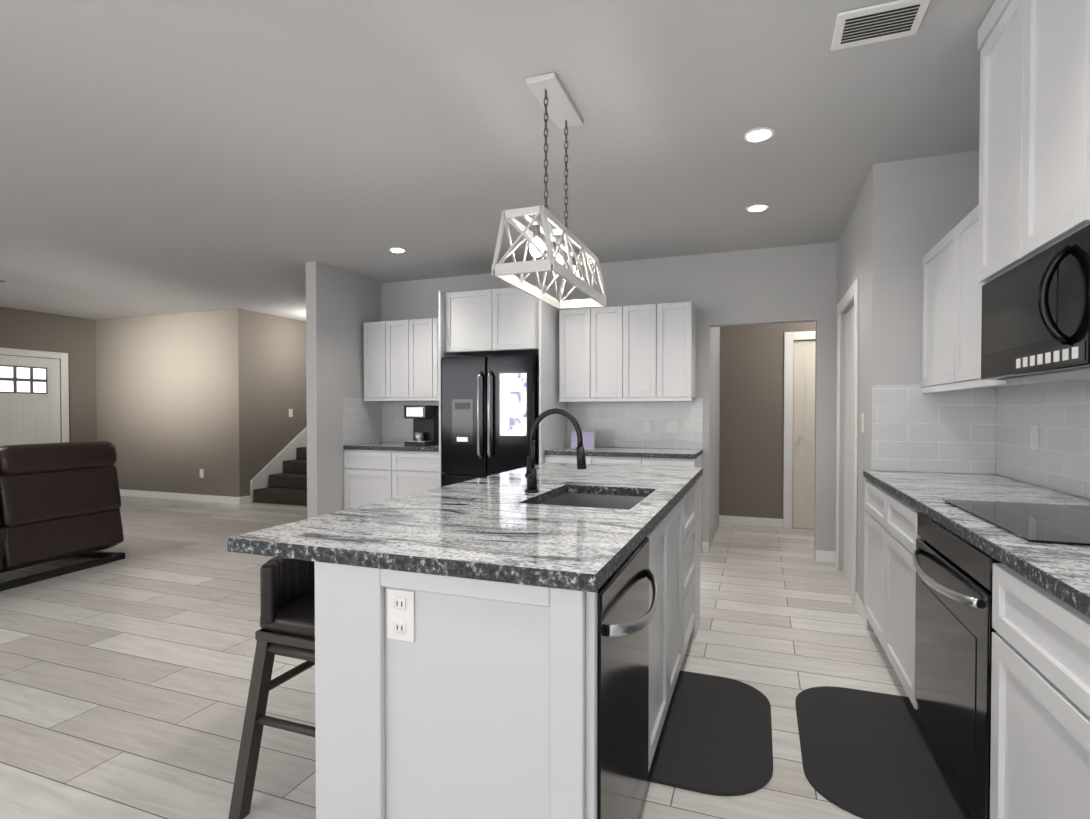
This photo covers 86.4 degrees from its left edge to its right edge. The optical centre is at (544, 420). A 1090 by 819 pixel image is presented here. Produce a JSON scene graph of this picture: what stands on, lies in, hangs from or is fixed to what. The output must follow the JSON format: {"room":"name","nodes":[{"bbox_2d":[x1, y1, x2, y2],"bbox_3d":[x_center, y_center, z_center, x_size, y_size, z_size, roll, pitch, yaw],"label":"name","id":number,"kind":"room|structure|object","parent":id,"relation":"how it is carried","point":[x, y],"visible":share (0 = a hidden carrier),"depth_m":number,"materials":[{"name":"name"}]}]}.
{"room":"kitchen","nodes":[
{"label":"kitchen","id":0,"kind":"room"},
{"bbox_2d":[0,307,96,441],"bbox_3d":[-8.540,-0.140,4.663,0.120,2.680,9.500,0,1,20],"label":"wall","id":1,"kind":"structure","parent":0,"point":[74,338],"depth_m":8.60,"materials":[{"name":"brown"}]},
{"bbox_2d":[0,355,60,445],"bbox_3d":[-7.217,0.131,8.049,0.142,2.028,0.912,0,1,20],"label":"front door","id":2,"kind":"structure","parent":1,"relation":"in","point":[29,400],"depth_m":8.12,"materials":[{"name":"white wood"}]},
{"bbox_2d":[0,347,68,441],"bbox_3d":[-7.219,0.086,8.048,0.018,2.130,1.100,0,1,20],"label":"door frame","id":3,"kind":"structure","parent":1,"relation":"attached to","point":[6,351],"depth_m":8.48,"materials":[{"name":"white wood"}]},
{"bbox_2d":[96,309,231,496],"bbox_3d":[-5.633,-0.196,8.557,2.880,2.680,0.180,0,1,20],"label":"wall","id":4,"kind":"structure","parent":0,"point":[182,399],"depth_m":8.40,"materials":[{"name":"brown paint"}]},
{"bbox_2d":[120,489,241,504],"bbox_3d":[-5.538,1.096,8.435,2.913,0.100,0.017,0,1,20],"label":"baseboard","id":5,"kind":"structure","parent":4,"relation":"attached to","point":[123,492],"depth_m":8.30,"materials":[{"name":"white wood"}]},
{"bbox_2d":[200,469,203,477],"bbox_3d":[-4.840,0.750,8.177,0.075,0.120,0.009,0,1,20],"label":"outlet","id":6,"kind":"object","parent":4,"relation":"attached to","point":[201,473],"visible":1,"depth_m":8.17,"materials":[{"name":"white plastic"}]},
{"bbox_2d":[228,308,306,501],"bbox_3d":[-3.632,-0.211,9.589,0.120,2.680,3.500,0,1,20],"label":"wall","id":7,"kind":"structure","parent":0,"point":[267,352],"depth_m":8.29,"materials":[{"name":"brown paint"}]},
{"bbox_2d":[250,427,306,501],"bbox_3d":[-3.574,-0.077,9.548,0.017,2.413,3.100,0,1,20],"label":"skirting board","id":8,"kind":"object","parent":7,"relation":"attached to","point":[260,480],"visible":0.36,"depth_m":8.56,"materials":[{"name":"white wood"}]},
{"bbox_2d":[289,409,292,416],"bbox_3d":[-3.854,-0.109,8.798,0.009,0.120,0.075,0,1,20],"label":"light switch","id":9,"kind":"object","parent":7,"relation":"attached to","point":[290,412],"visible":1,"depth_m":8.80,"materials":[{"name":"white plastic"}]},
{"bbox_2d":[306,261,380,518],"bbox_3d":[-1.321,-0.186,7.878,0.120,2.680,5.110,0,1,20],"label":"wall","id":10,"kind":"structure","parent":0,"point":[342,306],"depth_m":5.64,"materials":[{"name":"grey paint"}]},
{"bbox_2d":[0,496,907,818],"bbox_3d":[-2.355,1.254,4.374,13.000,0.100,13.200,0,1,20],"label":"floor","id":11,"kind":"structure","parent":0,"point":[124,688],"depth_m":2.88,"materials":[{"name":"beige tile"}]},
{"bbox_2d":[0,440,124,591],"bbox_3d":[-4.396,0.702,3.817,0.960,1.020,2.760,0,1,13],"label":"sofa","id":12,"kind":"object","parent":11,"relation":"on","point":[61,500],"visible":1,"depth_m":4.53,"materials":[{"name":"black leather"}]},
{"bbox_2d":[228,557,314,818],"bbox_3d":[-0.675,0.844,1.957,0.472,0.790,0.512,0,1,20],"label":"stool","id":13,"kind":"object","parent":11,"relation":"on","point":[287,604],"visible":0.44,"depth_m":1.81,"materials":[{"name":"grey wood"}]},
{"bbox_2d":[253,447,306,505],"bbox_3d":[-2.994,0.322,9.377,1.190,1.620,3.130,0,1,20],"label":"stair","id":14,"kind":"structure","parent":11,"relation":"on","point":[288,486],"depth_m":8.19,"materials":[{"name":"brown carpet"}]},
{"bbox_2d":[344,449,438,509],"bbox_3d":[-1.377,0.737,5.916,1.134,0.890,0.628,0,1,20],"label":"base cabinet","id":15,"kind":"object","parent":11,"relation":"on","point":[372,476],"visible":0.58,"depth_m":5.65,"materials":[{"name":"white wood"}]},
{"bbox_2d":[343,442,438,451],"bbox_3d":[-1.379,0.271,5.905,1.134,0.038,0.636,0,1,20],"label":"countertop","id":16,"kind":"structure","parent":15,"relation":"on","point":[391,446],"depth_m":5.65,"materials":[{"name":"stone"}]},
{"bbox_2d":[404,405,438,445],"bbox_3d":[-1.230,0.051,5.891,0.250,0.400,0.342,0,1,20],"label":"coffee maker","id":17,"kind":"object","parent":16,"relation":"on","point":[425,418],"visible":0.94,"depth_m":5.81,"materials":[{"name":"black plastic"}]},
{"bbox_2d":[441,354,538,486],"bbox_3d":[-0.406,0.301,5.438,0.920,1.755,0.788,0,1,20],"label":"fridge","id":18,"kind":"object","parent":11,"relation":"on","point":[489,410],"visible":0.56,"depth_m":5.11,"materials":[{"name":"black metal"}]},
{"bbox_2d":[303,474,701,818],"bbox_3d":[0.178,0.787,2.489,0.732,0.890,2.430,0,1,20],"label":"kitchen island","id":19,"kind":"object","parent":11,"relation":"on","point":[456,651],"depth_m":1.37,"materials":[{"name":"white paint"}]},
{"bbox_2d":[227,462,610,561],"bbox_3d":[-0.192,0.319,2.624,0.500,0.038,2.460,0,1,20],"label":"island countertop","id":20,"kind":"structure","parent":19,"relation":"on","point":[364,533],"depth_m":1.82,"materials":[{"name":"grey stone"}]},
{"bbox_2d":[525,408,586,492],"bbox_3d":[0.036,0.126,2.377,0.267,0.351,0.101,0,1,20],"label":"faucet","id":21,"kind":"object","parent":20,"relation":"on","point":[531,474],"visible":1,"depth_m":2.40,"materials":[{"name":"black metal"}]},
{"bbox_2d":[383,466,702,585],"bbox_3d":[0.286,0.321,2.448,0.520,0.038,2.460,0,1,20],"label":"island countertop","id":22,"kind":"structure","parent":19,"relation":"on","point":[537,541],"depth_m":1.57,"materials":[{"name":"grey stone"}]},
{"bbox_2d":[539,490,646,509],"bbox_3d":[0.195,0.437,2.345,0.444,0.214,0.604,0,1,20],"label":"sink","id":23,"kind":"object","parent":22,"relation":"in","point":[620,499],"depth_m":2.62,"materials":[{"name":"grey metal"}]},
{"bbox_2d":[597,537,658,818],"bbox_3d":[0.211,0.806,1.550,0.161,0.873,0.594,0,1,20],"label":"dishwasher","id":24,"kind":"object","parent":19,"relation":"in","point":[625,614],"visible":0.88,"depth_m":1.48,"materials":[{"name":"black metal"}]},
{"bbox_2d":[438,283,566,486],"bbox_3d":[-0.383,0.000,5.497,1.006,2.373,0.706,0,1,20],"label":"surround","id":25,"kind":"object","parent":11,"relation":"on","point":[504,321],"visible":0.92,"depth_m":5.24,"materials":[{"name":"white"}]},
{"bbox_2d":[545,455,600,463],"bbox_3d":[0.333,0.746,5.285,0.484,0.890,0.628,0,1,20],"label":"base cabinet","id":26,"kind":"object","parent":11,"relation":"on","point":[549,458],"depth_m":5.00,"materials":[{"name":"white wood"}]},
{"bbox_2d":[545,446,702,458],"bbox_3d":[0.706,0.282,5.136,1.283,0.038,0.636,0,1,20],"label":"countertop","id":27,"kind":"structure","parent":26,"relation":"on","point":[649,452],"depth_m":4.93,"materials":[{"name":"stone"}]},
{"bbox_2d":[570,431,594,449],"bbox_3d":[0.344,0.180,5.202,0.220,0.166,0.089,0,1,20],"label":"picture frame","id":28,"kind":"object","parent":27,"relation":"on","point":[588,440],"visible":0.81,"depth_m":5.17,"materials":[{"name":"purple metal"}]},
{"bbox_2d":[601,456,648,465],"bbox_3d":[0.703,0.748,5.148,0.542,0.890,0.628,0,1,20],"label":"base cabinet","id":29,"kind":"object","parent":11,"relation":"on","point":[640,461],"depth_m":4.83,"materials":[{"name":"white wood"}]},
{"bbox_2d":[649,454,701,553],"bbox_3d":[1.073,0.750,5.012,0.483,0.890,0.628,0,1,20],"label":"base cabinet","id":30,"kind":"object","parent":11,"relation":"on","point":[670,462],"depth_m":4.72,"materials":[{"name":"white wood"}]},
{"bbox_2d":[648,670,772,795],"bbox_3d":[0.668,1.227,2.341,0.462,0.012,0.880,0,1,20],"label":"area rug","id":31,"kind":"object","parent":11,"relation":"on","point":[715,737],"visible":0.92,"depth_m":2.22,"materials":[{"name":"grey rubber"}]},
{"bbox_2d":[864,480,879,633],"bbox_3d":[2.022,0.780,2.934,0.628,0.890,0.650,0,1,20],"label":"base cabinet","id":32,"kind":"object","parent":11,"relation":"on","point":[872,491],"depth_m":3.16,"materials":[{"name":"white wood"}]},
{"bbox_2d":[863,470,1089,617],"bbox_3d":[1.349,0.340,1.116,0.636,0.038,4.516,0,1,20],"label":"countertop","id":33,"kind":"structure","parent":32,"relation":"on","point":[1061,572],"depth_m":1.85,"materials":[{"name":"stone"}]},
{"bbox_2d":[943,499,1089,545],"bbox_3d":[1.600,0.308,1.760,0.480,0.006,0.740,0,1,20],"label":"cooktop","id":34,"kind":"object","parent":33,"relation":"in","point":[1051,523],"visible":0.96,"depth_m":1.78,"materials":[{"name":"black glass"}]},
{"bbox_2d":[795,686,971,818],"bbox_3d":[1.234,1.229,2.197,0.500,0.012,0.920,0,1,20],"label":"area rug","id":35,"kind":"object","parent":11,"relation":"on","point":[869,755],"visible":0.96,"depth_m":2.10,"materials":[{"name":"grey rubber"}]},
{"bbox_2d":[876,487,920,708],"bbox_3d":[1.838,0.787,2.435,0.628,0.890,0.650,0,1,20],"label":"base cabinet","id":36,"kind":"object","parent":11,"relation":"on","point":[896,598],"depth_m":2.56,"materials":[{"name":"white wood"}]},
{"bbox_2d":[990,563,1087,818],"bbox_3d":[1.348,0.806,1.108,0.628,0.890,0.644,0,1,20],"label":"base cabinet","id":37,"kind":"object","parent":11,"relation":"on","point":[1040,724],"depth_m":1.29,"materials":[{"name":"white wood"}]},
{"bbox_2d":[913,512,1001,818],"bbox_3d":[1.554,0.749,1.784,0.678,0.786,0.756,0,1,20],"label":"oven","id":38,"kind":"object","parent":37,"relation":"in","point":[954,629],"visible":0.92,"depth_m":1.76,"materials":[{"name":"black metal"}]},
{"bbox_2d":[1088,617,1089,818],"bbox_3d":[1.156,0.814,0.587,0.628,0.890,0.703,0,1,20],"label":"base cabinet","id":39,"kind":"object","parent":11,"relation":"on","point":[1088,617],"depth_m":1.09,"materials":[{"name":"white wood"}]},
{"bbox_2d":[0,0,994,321],"bbox_3d":[-2.355,-1.525,4.334,13.000,0.100,13.200,0,1,20],"label":"ceiling","id":40,"kind":"structure","parent":0,"point":[168,156],"depth_m":2.94,"materials":[{"name":"grey paint"}]},
{"bbox_2d":[389,247,405,252],"bbox_3d":[-1.282,-1.479,5.047,0.150,0.011,0.150,0,1,20],"label":"recessed light","id":41,"kind":"object","parent":40,"relation":"in","point":[397,249],"visible":0.98,"depth_m":5.02,"materials":[{"name":"white plastic"}]},
{"bbox_2d":[491,72,606,308],"bbox_3d":[0.052,-1.014,2.632,0.272,0.871,0.822,0,1,20],"label":"pendant light","id":42,"kind":"object","parent":40,"relation":"hanging from","point":[549,92],"visible":1,"depth_m":2.50,"materials":[{"name":"white metal"}]},
{"bbox_2d":[552,228,561,234],"bbox_3d":[0.103,-1.472,4.526,0.150,0.011,0.150,0,1,20],"label":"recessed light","id":43,"kind":"object","parent":40,"relation":"in","point":[556,231],"visible":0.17,"depth_m":4.51,"materials":[{"name":"white"}]},
{"bbox_2d":[746,203,768,211],"bbox_3d":[1.466,-1.464,4.002,0.150,0.011,0.150,0,1,20],"label":"recessed light","id":44,"kind":"object","parent":40,"relation":"in","point":[758,207],"visible":0.96,"depth_m":3.98,"materials":[{"name":"white plastic"}]},
{"bbox_2d":[744,127,774,141],"bbox_3d":[1.088,-1.449,2.947,0.150,0.011,0.150,0,1,20],"label":"recessed light","id":45,"kind":"object","parent":40,"relation":"in","point":[759,134],"visible":0.94,"depth_m":2.93,"materials":[{"name":"white plastic"}]},
{"bbox_2d":[830,0,930,50],"bbox_3d":[1.208,-1.436,2.104,0.290,0.012,0.220,0,1,20],"label":"ceiling vent","id":46,"kind":"object","parent":40,"relation":"in","point":[880,22],"visible":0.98,"depth_m":2.09,"materials":[{"name":"white metal"}]},
{"bbox_2d":[381,242,836,561],"bbox_3d":[0.277,-0.155,5.696,4.630,2.680,0.120,0,1,20],"label":"wall","id":47,"kind":"structure","parent":0,"point":[786,284],"depth_m":5.12,"materials":[{"name":"grey paint"}]},
{"bbox_2d":[363,318,438,400],"bbox_3d":[-1.315,-0.610,6.021,1.103,0.820,0.352,0,1,20],"label":"upper cabinet","id":48,"kind":"object","parent":47,"relation":"attached to","point":[401,360],"visible":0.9,"depth_m":5.89,"materials":[{"name":"white wood"}]},
{"bbox_2d":[342,398,702,448],"bbox_3d":[-0.302,0.017,5.506,3.434,0.478,0.640,0,1,20],"label":"backsplash","id":49,"kind":"structure","parent":47,"relation":"attached to","point":[615,423],"depth_m":5.51,"materials":[{"name":"tile"}]},
{"bbox_2d":[643,420,650,432],"bbox_3d":[0.941,0.060,5.375,0.075,0.120,0.009,0,1,20],"label":"electrical outlet","id":50,"kind":"object","parent":49,"relation":"attached to","point":[646,426],"visible":1,"depth_m":5.37,"materials":[{"name":"white plastic"}]},
{"bbox_2d":[665,420,678,432],"bbox_3d":[1.157,0.061,5.296,0.120,0.120,0.009,0,1,20],"label":"electrical outlet","id":51,"kind":"object","parent":49,"relation":"attached to","point":[671,426],"visible":1,"depth_m":5.29,"materials":[{"name":"white plastic"}]},
{"bbox_2d":[559,302,695,401],"bbox_3d":[0.743,-0.589,5.262,1.180,0.840,0.352,0,1,20],"label":"upper cabinet","id":52,"kind":"object","parent":47,"relation":"attached to","point":[646,352],"visible":1,"depth_m":5.09,"materials":[{"name":"white wood"}]},
{"bbox_2d":[710,327,721,547],"bbox_3d":[1.685,-0.158,5.944,0.120,2.680,1.320,0,1,20],"label":"wall","id":53,"kind":"structure","parent":0,"point":[716,332],"depth_m":5.99,"materials":[{"name":"grey paint"}]},
{"bbox_2d":[704,515,719,552],"bbox_3d":[1.704,1.133,5.883,0.030,0.100,1.453,0,1,20],"label":"baseboard","id":54,"kind":"structure","parent":53,"relation":"attached to","point":[706,544],"depth_m":5.20,"materials":[{"name":"white wood"}]},
{"bbox_2d":[722,322,815,518],"bbox_3d":[3.294,-0.161,6.117,3.020,2.680,0.120,0,1,20],"label":"wall","id":55,"kind":"structure","parent":0,"point":[747,427],"depth_m":6.42,"materials":[{"name":"brown paint"}]},
{"bbox_2d":[720,515,782,527],"bbox_3d":[2.282,1.125,6.437,0.669,0.100,0.013,0,1,20],"label":"baseboard","id":56,"kind":"structure","parent":55,"relation":"attached to","point":[728,520],"depth_m":6.43,"materials":[{"name":"white wood"}]},
{"bbox_2d":[783,331,815,528],"bbox_3d":[3.064,0.114,6.131,1.000,2.130,0.018,0,1,20],"label":"door frame","id":57,"kind":"structure","parent":55,"relation":"attached to","point":[789,337],"depth_m":6.28,"materials":[{"name":"white wood"}]},
{"bbox_2d":[792,340,815,528],"bbox_3d":[3.074,0.159,6.160,0.812,2.028,0.100,0,1,20],"label":"hall door","id":58,"kind":"structure","parent":55,"relation":"in","point":[803,487],"depth_m":6.27,"materials":[{"name":"beige wood"}]},
{"bbox_2d":[835,150,996,631],"bbox_3d":[2.508,-0.131,4.015,0.720,2.680,1.730,0,1,20],"label":"wall","id":59,"kind":"structure","parent":0,"point":[905,217],"depth_m":3.29,"materials":[{"name":"grey paint"}]},
{"bbox_2d":[835,278,858,605],"bbox_3d":[2.191,0.141,4.227,0.018,2.130,0.980,0,1,20],"label":"door frame","id":60,"kind":"structure","parent":59,"relation":"attached to","point":[852,292],"depth_m":3.83,"materials":[{"name":"white wood"}]},
{"bbox_2d":[843,305,853,585],"bbox_3d":[2.245,0.187,4.207,0.044,2.028,0.792,0,1,20],"label":"pantry door","id":61,"kind":"structure","parent":59,"relation":"in","point":[848,437],"depth_m":4.34,"materials":[{"name":"white wood"}]},
{"bbox_2d":[855,592,867,629],"bbox_3d":[1.946,1.166,3.570,0.013,0.100,0.430,0,1,20],"label":"baseboard","id":62,"kind":"structure","parent":59,"relation":"attached to","point":[859,605],"depth_m":3.55,"materials":[{"name":"white wood"}]},
{"bbox_2d":[861,413,864,432],"bbox_3d":[1.952,0.016,3.566,0.009,0.120,0.075,0,1,20],"label":"light switch","id":63,"kind":"object","parent":59,"relation":"attached to","point":[862,421],"visible":0.96,"depth_m":3.56,"materials":[{"name":"white plastic"}]},
{"bbox_2d":[999,475,1087,498],"bbox_3d":[1.262,-0.069,-0.231,0.120,2.680,7.100,0,1,20],"label":"wall","id":64,"kind":"structure","parent":0,"point":[1045,487],"depth_m":2.56,"materials":[{"name":"grey tile"}]},
{"bbox_2d":[921,233,1011,388],"bbox_3d":[2.152,-0.539,2.871,0.352,0.730,0.644,0,1,20],"label":"upper cabinet","id":65,"kind":"object","parent":64,"relation":"attached to","point":[935,264],"depth_m":3.02,"materials":[{"name":"white wood"}]},
{"bbox_2d":[871,379,1089,498],"bbox_3d":[1.371,0.075,1.106,0.598,0.488,4.520,0,1,20],"label":"backsplash","id":66,"kind":"structure","parent":64,"relation":"attached to","point":[914,428],"depth_m":3.13,"materials":[{"name":"tile"}]},
{"bbox_2d":[1030,424,1038,450],"bbox_3d":[2.255,0.079,2.677,0.009,0.120,0.075,0,1,20],"label":"electrical outlet","id":67,"kind":"object","parent":66,"relation":"attached to","point":[1034,428],"visible":1,"depth_m":2.67,"materials":[{"name":"white plastic"}]},
{"bbox_2d":[945,205,1059,384],"bbox_3d":[1.966,-0.532,2.365,0.352,0.730,0.645,0,1,20],"label":"upper cabinet","id":68,"kind":"object","parent":64,"relation":"attached to","point":[951,320],"depth_m":2.59,"materials":[{"name":"white wood"}]},
{"bbox_2d":[978,0,1089,283],"bbox_3d":[1.676,-0.965,1.714,0.450,0.935,0.758,0,1,20],"label":"upper cabinet","id":69,"kind":"object","parent":64,"relation":"attached to","point":[1034,166],"visible":1,"depth_m":1.74,"materials":[{"name":"white wood"}]},
{"bbox_2d":[981,225,1089,380],"bbox_3d":[1.655,-0.315,1.731,0.492,0.355,0.752,0,1,20],"label":"microwave","id":70,"kind":"object","parent":69,"relation":"attached to","point":[1035,317],"visible":1,"depth_m":1.69,"materials":[{"name":"black metal"}]}
]}

